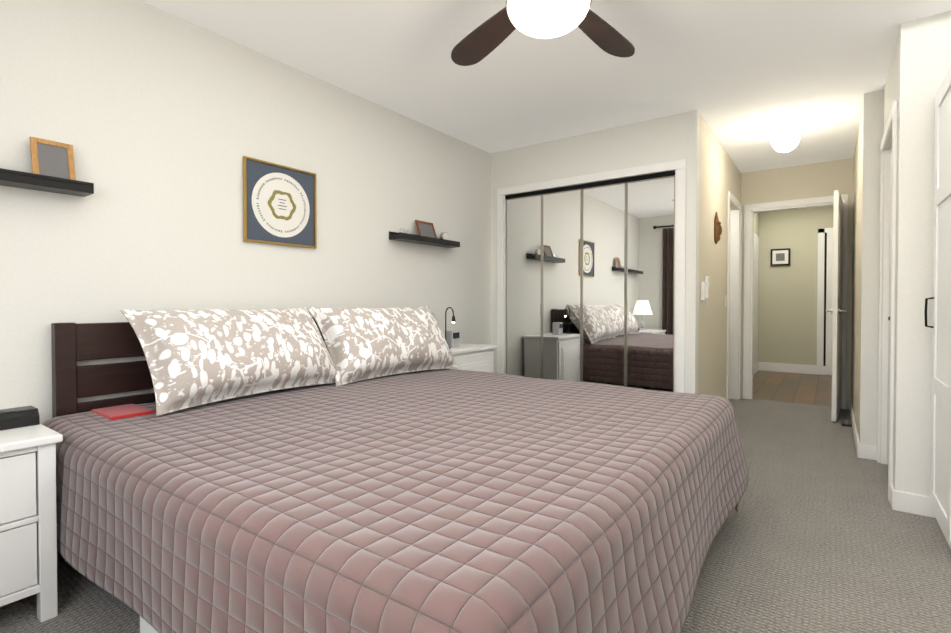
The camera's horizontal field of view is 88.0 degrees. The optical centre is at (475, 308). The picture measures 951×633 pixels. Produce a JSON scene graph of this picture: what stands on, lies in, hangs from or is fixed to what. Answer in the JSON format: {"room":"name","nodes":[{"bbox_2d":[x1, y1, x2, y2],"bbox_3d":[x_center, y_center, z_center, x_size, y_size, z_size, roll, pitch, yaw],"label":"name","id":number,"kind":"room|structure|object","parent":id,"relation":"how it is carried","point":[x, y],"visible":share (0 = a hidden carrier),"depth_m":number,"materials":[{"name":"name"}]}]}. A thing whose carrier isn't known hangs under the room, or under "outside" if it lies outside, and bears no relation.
{"room":"bedroom","nodes":[
{"label":"bedroom","id":0,"kind":"room"},
{"bbox_2d":[0,0,490,423],"bbox_3d":[-1.178,-0.208,2.891,0.100,2.440,4.580,1,1,36],"label":"wall","id":1,"kind":"structure","parent":0,"point":[163,123],"depth_m":2.45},
{"bbox_2d":[0,136,93,196],"bbox_3d":[-1.956,-0.571,1.622,0.113,0.201,1.120,1,1,36],"label":"shelf","id":2,"kind":"object","parent":1,"relation":"attached to","point":[53,166],"visible":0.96,"depth_m":1.96,"materials":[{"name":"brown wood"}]},
{"bbox_2d":[243,156,316,248],"bbox_3d":[-1.122,-0.598,2.857,0.019,0.460,0.460,1,1,36],"label":"picture","id":3,"kind":"object","parent":1,"relation":"attached to","point":[279,204],"visible":1,"depth_m":2.84,"materials":[{"name":"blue paper"}]},
{"bbox_2d":[389,220,459,247],"bbox_3d":[-0.377,-0.588,3.812,0.113,0.171,0.700,1,1,36],"label":"shelf","id":4,"kind":"object","parent":1,"relation":"attached to","point":[427,234],"visible":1,"depth_m":3.77,"materials":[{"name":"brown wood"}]},
{"bbox_2d":[0,398,950,632],"bbox_3d":[0.942,1.044,2.687,3.800,0.060,6.700,1,1,36],"label":"floor carpet","id":5,"kind":"object","parent":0,"point":[816,533],"visible":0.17,"depth_m":2.02,"materials":[{"name":"grey carpet"}]},
{"bbox_2d":[0,424,62,621],"bbox_3d":[-1.792,0.727,1.497,0.511,0.610,0.730,1,1,36],"label":"nightstand","id":6,"kind":"object","parent":5,"relation":"on","point":[28,540],"visible":0.85,"depth_m":1.60,"materials":[{"name":"white wood"}]},
{"bbox_2d":[0,406,39,429],"bbox_3d":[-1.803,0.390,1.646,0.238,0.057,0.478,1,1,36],"label":"alarm clock","id":7,"kind":"object","parent":6,"relation":"on","point":[17,417],"visible":1,"depth_m":1.74,"materials":[{"name":"black plastic"}]},
{"bbox_2d":[42,306,748,632],"bbox_3d":[-0.224,0.511,2.167,2.283,1.023,2.209,1,1,36],"label":"bed","id":8,"kind":"object","parent":5,"relation":"on","point":[362,470],"visible":0.98,"depth_m":1.41,"materials":[{"name":"pink fabric"}]},
{"bbox_2d":[120,307,336,415],"bbox_3d":[-1.124,0.209,2.438,0.401,0.423,0.989,1,1,36],"label":"pillow","id":9,"kind":"object","parent":8,"relation":"on","point":[199,360],"depth_m":2.22,"materials":[{"name":"beige fabric"}]},
{"bbox_2d":[306,306,457,386],"bbox_3d":[-0.548,0.202,3.134,0.418,0.433,0.996,1,1,36],"label":"pillow","id":10,"kind":"object","parent":8,"relation":"on","point":[366,346],"depth_m":2.91,"materials":[{"name":"beige fabric"}]},
{"bbox_2d":[449,343,496,372],"bbox_3d":[-0.154,0.648,3.854,0.421,0.700,0.590,1,1,36],"label":"nightstand","id":11,"kind":"object","parent":5,"relation":"on","point":[472,357],"visible":0.29,"depth_m":3.76,"materials":[{"name":"white wood"}]},
{"bbox_2d":[445,307,455,348],"bbox_3d":[-0.197,0.144,3.659,0.068,0.311,0.143,1,1,36],"label":"desk lamp","id":12,"kind":"object","parent":11,"relation":"on","point":[453,319],"visible":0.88,"depth_m":3.64,"materials":[{"name":"black metal"}]},
{"bbox_2d":[446,330,459,347],"bbox_3d":[-0.177,0.233,3.791,0.079,0.129,0.100,1,1,36],"label":"clock radio","id":13,"kind":"object","parent":11,"relation":"on","point":[452,338],"visible":0.96,"depth_m":3.75,"materials":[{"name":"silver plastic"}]},
{"bbox_2d":[841,419,851,426],"bbox_3d":[3.147,0.968,4.178,0.070,0.050,0.080,1,1,36],"label":"door stop","id":14,"kind":"object","parent":5,"relation":"on","point":[846,424],"visible":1,"depth_m":4.17,"materials":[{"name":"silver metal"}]},
{"bbox_2d":[924,66,950,548],"bbox_3d":[2.284,0.004,2.012,0.622,2.040,0.500,1,1,36],"label":"door","id":15,"kind":"structure","parent":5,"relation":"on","point":[940,478],"depth_m":2.21,"materials":[{"name":"white wood"}]},
{"bbox_2d":[139,0,950,172],"bbox_3d":[1.732,-1.471,3.746,3.800,0.060,9.400,1,1,36],"label":"ceiling","id":16,"kind":"structure","parent":0,"point":[742,77],"depth_m":2.87,"materials":[{"name":"white paint"}]},
{"bbox_2d":[451,0,634,65],"bbox_3d":[0.304,-1.211,1.813,1.302,0.402,1.276,1,1,36],"label":"ceiling fan","id":17,"kind":"object","parent":16,"relation":"hanging from","point":[544,19],"visible":1,"depth_m":2.00,"materials":[{"name":"brown wood"}]},
{"bbox_2d":[771,120,799,151],"bbox_3d":[2.418,-1.332,3.845,0.190,0.219,0.190,1,1,36],"label":"light","id":18,"kind":"object","parent":16,"relation":"attached to","point":[786,137],"visible":1,"depth_m":3.79,"materials":[{"name":"beige glass"}]},
{"bbox_2d":[491,110,699,393],"bbox_3d":[1.128,-0.231,4.464,1.800,2.440,0.870,1,1,36],"label":"wall","id":19,"kind":"structure","parent":0,"point":[675,137],"depth_m":3.87,"materials":[{"name":"white paint"}]},
{"bbox_2d":[505,170,674,391],"bbox_3d":[0.896,-0.021,4.138,1.496,2.028,0.045,1,1,36],"label":"doors","id":20,"kind":"structure","parent":19,"relation":"in","point":[590,282],"depth_m":4.06,"materials":[{"name":"silver glass"}]},
{"bbox_2d":[497,159,685,392],"bbox_3d":[0.877,-0.054,4.111,1.650,2.095,0.031,1,1,36],"label":"door frame","id":21,"kind":"structure","parent":19,"relation":"attached to","point":[679,166],"depth_m":3.76,"materials":[{"name":"white wood"}]},
{"bbox_2d":[698,115,740,397],"bbox_3d":[2.226,-0.232,4.535,0.100,2.440,2.070,1,1,36],"label":"wall","id":22,"kind":"structure","parent":0,"point":[719,175],"depth_m":4.12,"materials":[{"name":"beige paint"}]},
{"bbox_2d":[701,282,708,310],"bbox_3d":[1.669,-0.089,3.637,0.047,0.206,0.252,1,1,36],"label":"switch","id":23,"kind":"object","parent":22,"relation":"attached to","point":[704,291],"visible":1,"depth_m":3.61,"materials":[{"name":"white plastic"}]},
{"bbox_2d":[705,276,709,284],"bbox_3d":[1.811,-0.212,3.849,0.027,0.080,0.060,1,1,36],"label":"light switch","id":24,"kind":"object","parent":22,"relation":"attached to","point":[707,279],"visible":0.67,"depth_m":3.83,"materials":[{"name":"white plastic"}]},
{"bbox_2d":[714,212,721,243],"bbox_3d":[2.037,-0.677,4.141,0.067,0.271,0.085,1,1,36],"label":"mask","id":25,"kind":"object","parent":22,"relation":"attached to","point":[717,229],"visible":0.98,"depth_m":4.12,"materials":[{"name":"brown wood"}]},
{"bbox_2d":[754,212,761,249],"bbox_3d":[3.537,-0.261,6.524,0.100,2.440,2.490,1,1,36],"label":"wall","id":26,"kind":"structure","parent":0,"point":[757,216],"depth_m":7.48,"materials":[{"name":"beige paint"}]},
{"bbox_2d":[753,362,759,374],"bbox_3d":[3.587,0.894,6.511,0.013,0.130,2.500,1,1,36],"label":"baseboard","id":27,"kind":"structure","parent":26,"relation":"attached to","point":[756,367],"depth_m":7.30,"materials":[{"name":"white wood"}]},
{"bbox_2d":[752,370,831,406],"bbox_3d":[4.056,0.993,6.235,2.700,0.060,2.700,1,1,36],"label":"floor","id":28,"kind":"structure","parent":0,"point":[810,389],"depth_m":6.03,"materials":[{"name":"brown wood"}]},
{"bbox_2d":[758,206,833,365],"bbox_3d":[4.787,-0.271,7.231,2.700,2.440,0.100,1,1,36],"label":"wall","id":29,"kind":"structure","parent":0,"point":[787,318],"depth_m":7.27,"materials":[{"name":"beige paint"}]},
{"bbox_2d":[771,248,790,265],"bbox_3d":[4.532,-0.762,7.322,0.250,0.250,0.036,1,1,36],"label":"framed picture","id":30,"kind":"object","parent":29,"relation":"attached to","point":[780,257],"visible":0.98,"depth_m":7.31,"materials":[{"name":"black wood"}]},
{"bbox_2d":[760,362,831,375],"bbox_3d":[4.755,0.884,7.202,1.020,0.130,0.013,1,1,36],"label":"baseboard","id":31,"kind":"structure","parent":29,"relation":"attached to","point":[764,366],"depth_m":7.27,"materials":[{"name":"white wood"}]},
{"bbox_2d":[741,158,853,408],"bbox_3d":[3.015,-0.243,5.304,2.080,2.440,0.100,1,1,36],"label":"wall","id":32,"kind":"structure","parent":0,"point":[821,179],"depth_m":4.98,"materials":[{"name":"beige paint"}]},
{"bbox_2d":[726,191,847,408],"bbox_3d":[3.034,-0.063,4.782,0.925,2.095,0.962,1,1,36],"label":"door frame","id":33,"kind":"structure","parent":32,"relation":"attached to","point":[751,294],"depth_m":5.29,"materials":[{"name":"white wood"}]},
{"bbox_2d":[825,190,846,421],"bbox_3d":[3.329,-0.024,4.552,0.158,1.998,0.748,1,1,36],"label":"end door","id":34,"kind":"structure","parent":32,"relation":"in","point":[836,310],"depth_m":4.27,"materials":[{"name":"white wood"}]},
{"bbox_2d":[851,95,863,441],"bbox_3d":[3.216,-0.224,3.988,0.215,2.440,1.800,1,1,36],"label":"wall","id":35,"kind":"structure","parent":0,"point":[856,274],"depth_m":3.86,"materials":[{"name":"white paint"}]},
{"bbox_2d":[849,399,866,458],"bbox_3d":[3.124,0.945,4.050,0.038,0.100,1.833,1,1,36],"label":"baseboard","id":36,"kind":"structure","parent":35,"relation":"attached to","point":[861,448],"depth_m":3.43,"materials":[{"name":"white wood"}]},
{"bbox_2d":[860,90,883,444],"bbox_3d":[2.684,-0.214,3.250,0.215,2.440,0.020,1,1,36],"label":"wall","id":37,"kind":"structure","parent":0,"point":[873,118],"depth_m":3.28,"materials":[{"name":"white paint"}]},
{"bbox_2d":[880,37,897,462],"bbox_3d":[2.726,-0.206,2.689,0.730,2.440,0.840,1,1,36],"label":"wall","id":38,"kind":"structure","parent":0,"point":[891,92],"depth_m":2.87,"materials":[{"name":"white paint"}]},
{"bbox_2d":[877,100,897,501],"bbox_3d":[2.419,-0.036,2.904,0.016,2.095,0.835,1,1,36],"label":"door frame","id":39,"kind":"structure","parent":38,"relation":"attached to","point":[884,233],"depth_m":3.17,"materials":[{"name":"white wood"}]},
{"bbox_2d":[887,149,891,463],"bbox_3d":[2.449,-0.002,2.892,0.083,2.003,0.690,1,1,36],"label":"closet door","id":40,"kind":"structure","parent":38,"relation":"in","point":[889,302],"depth_m":3.04,"materials":[{"name":"white wood"}]},
{"bbox_2d":[893,11,950,495],"bbox_3d":[2.448,-0.200,2.304,0.730,2.440,0.110,1,1,36],"label":"wall","id":41,"kind":"structure","parent":0,"point":[924,54],"depth_m":2.43,"materials":[{"name":"white paint"}]},
{"bbox_2d":[890,486,935,517],"bbox_3d":[2.401,0.970,2.292,0.713,0.100,0.033,1,1,36],"label":"baseboard","id":42,"kind":"structure","parent":41,"relation":"attached to","point":[911,503],"depth_m":2.44,"materials":[{"name":"white wood"}]}
]}

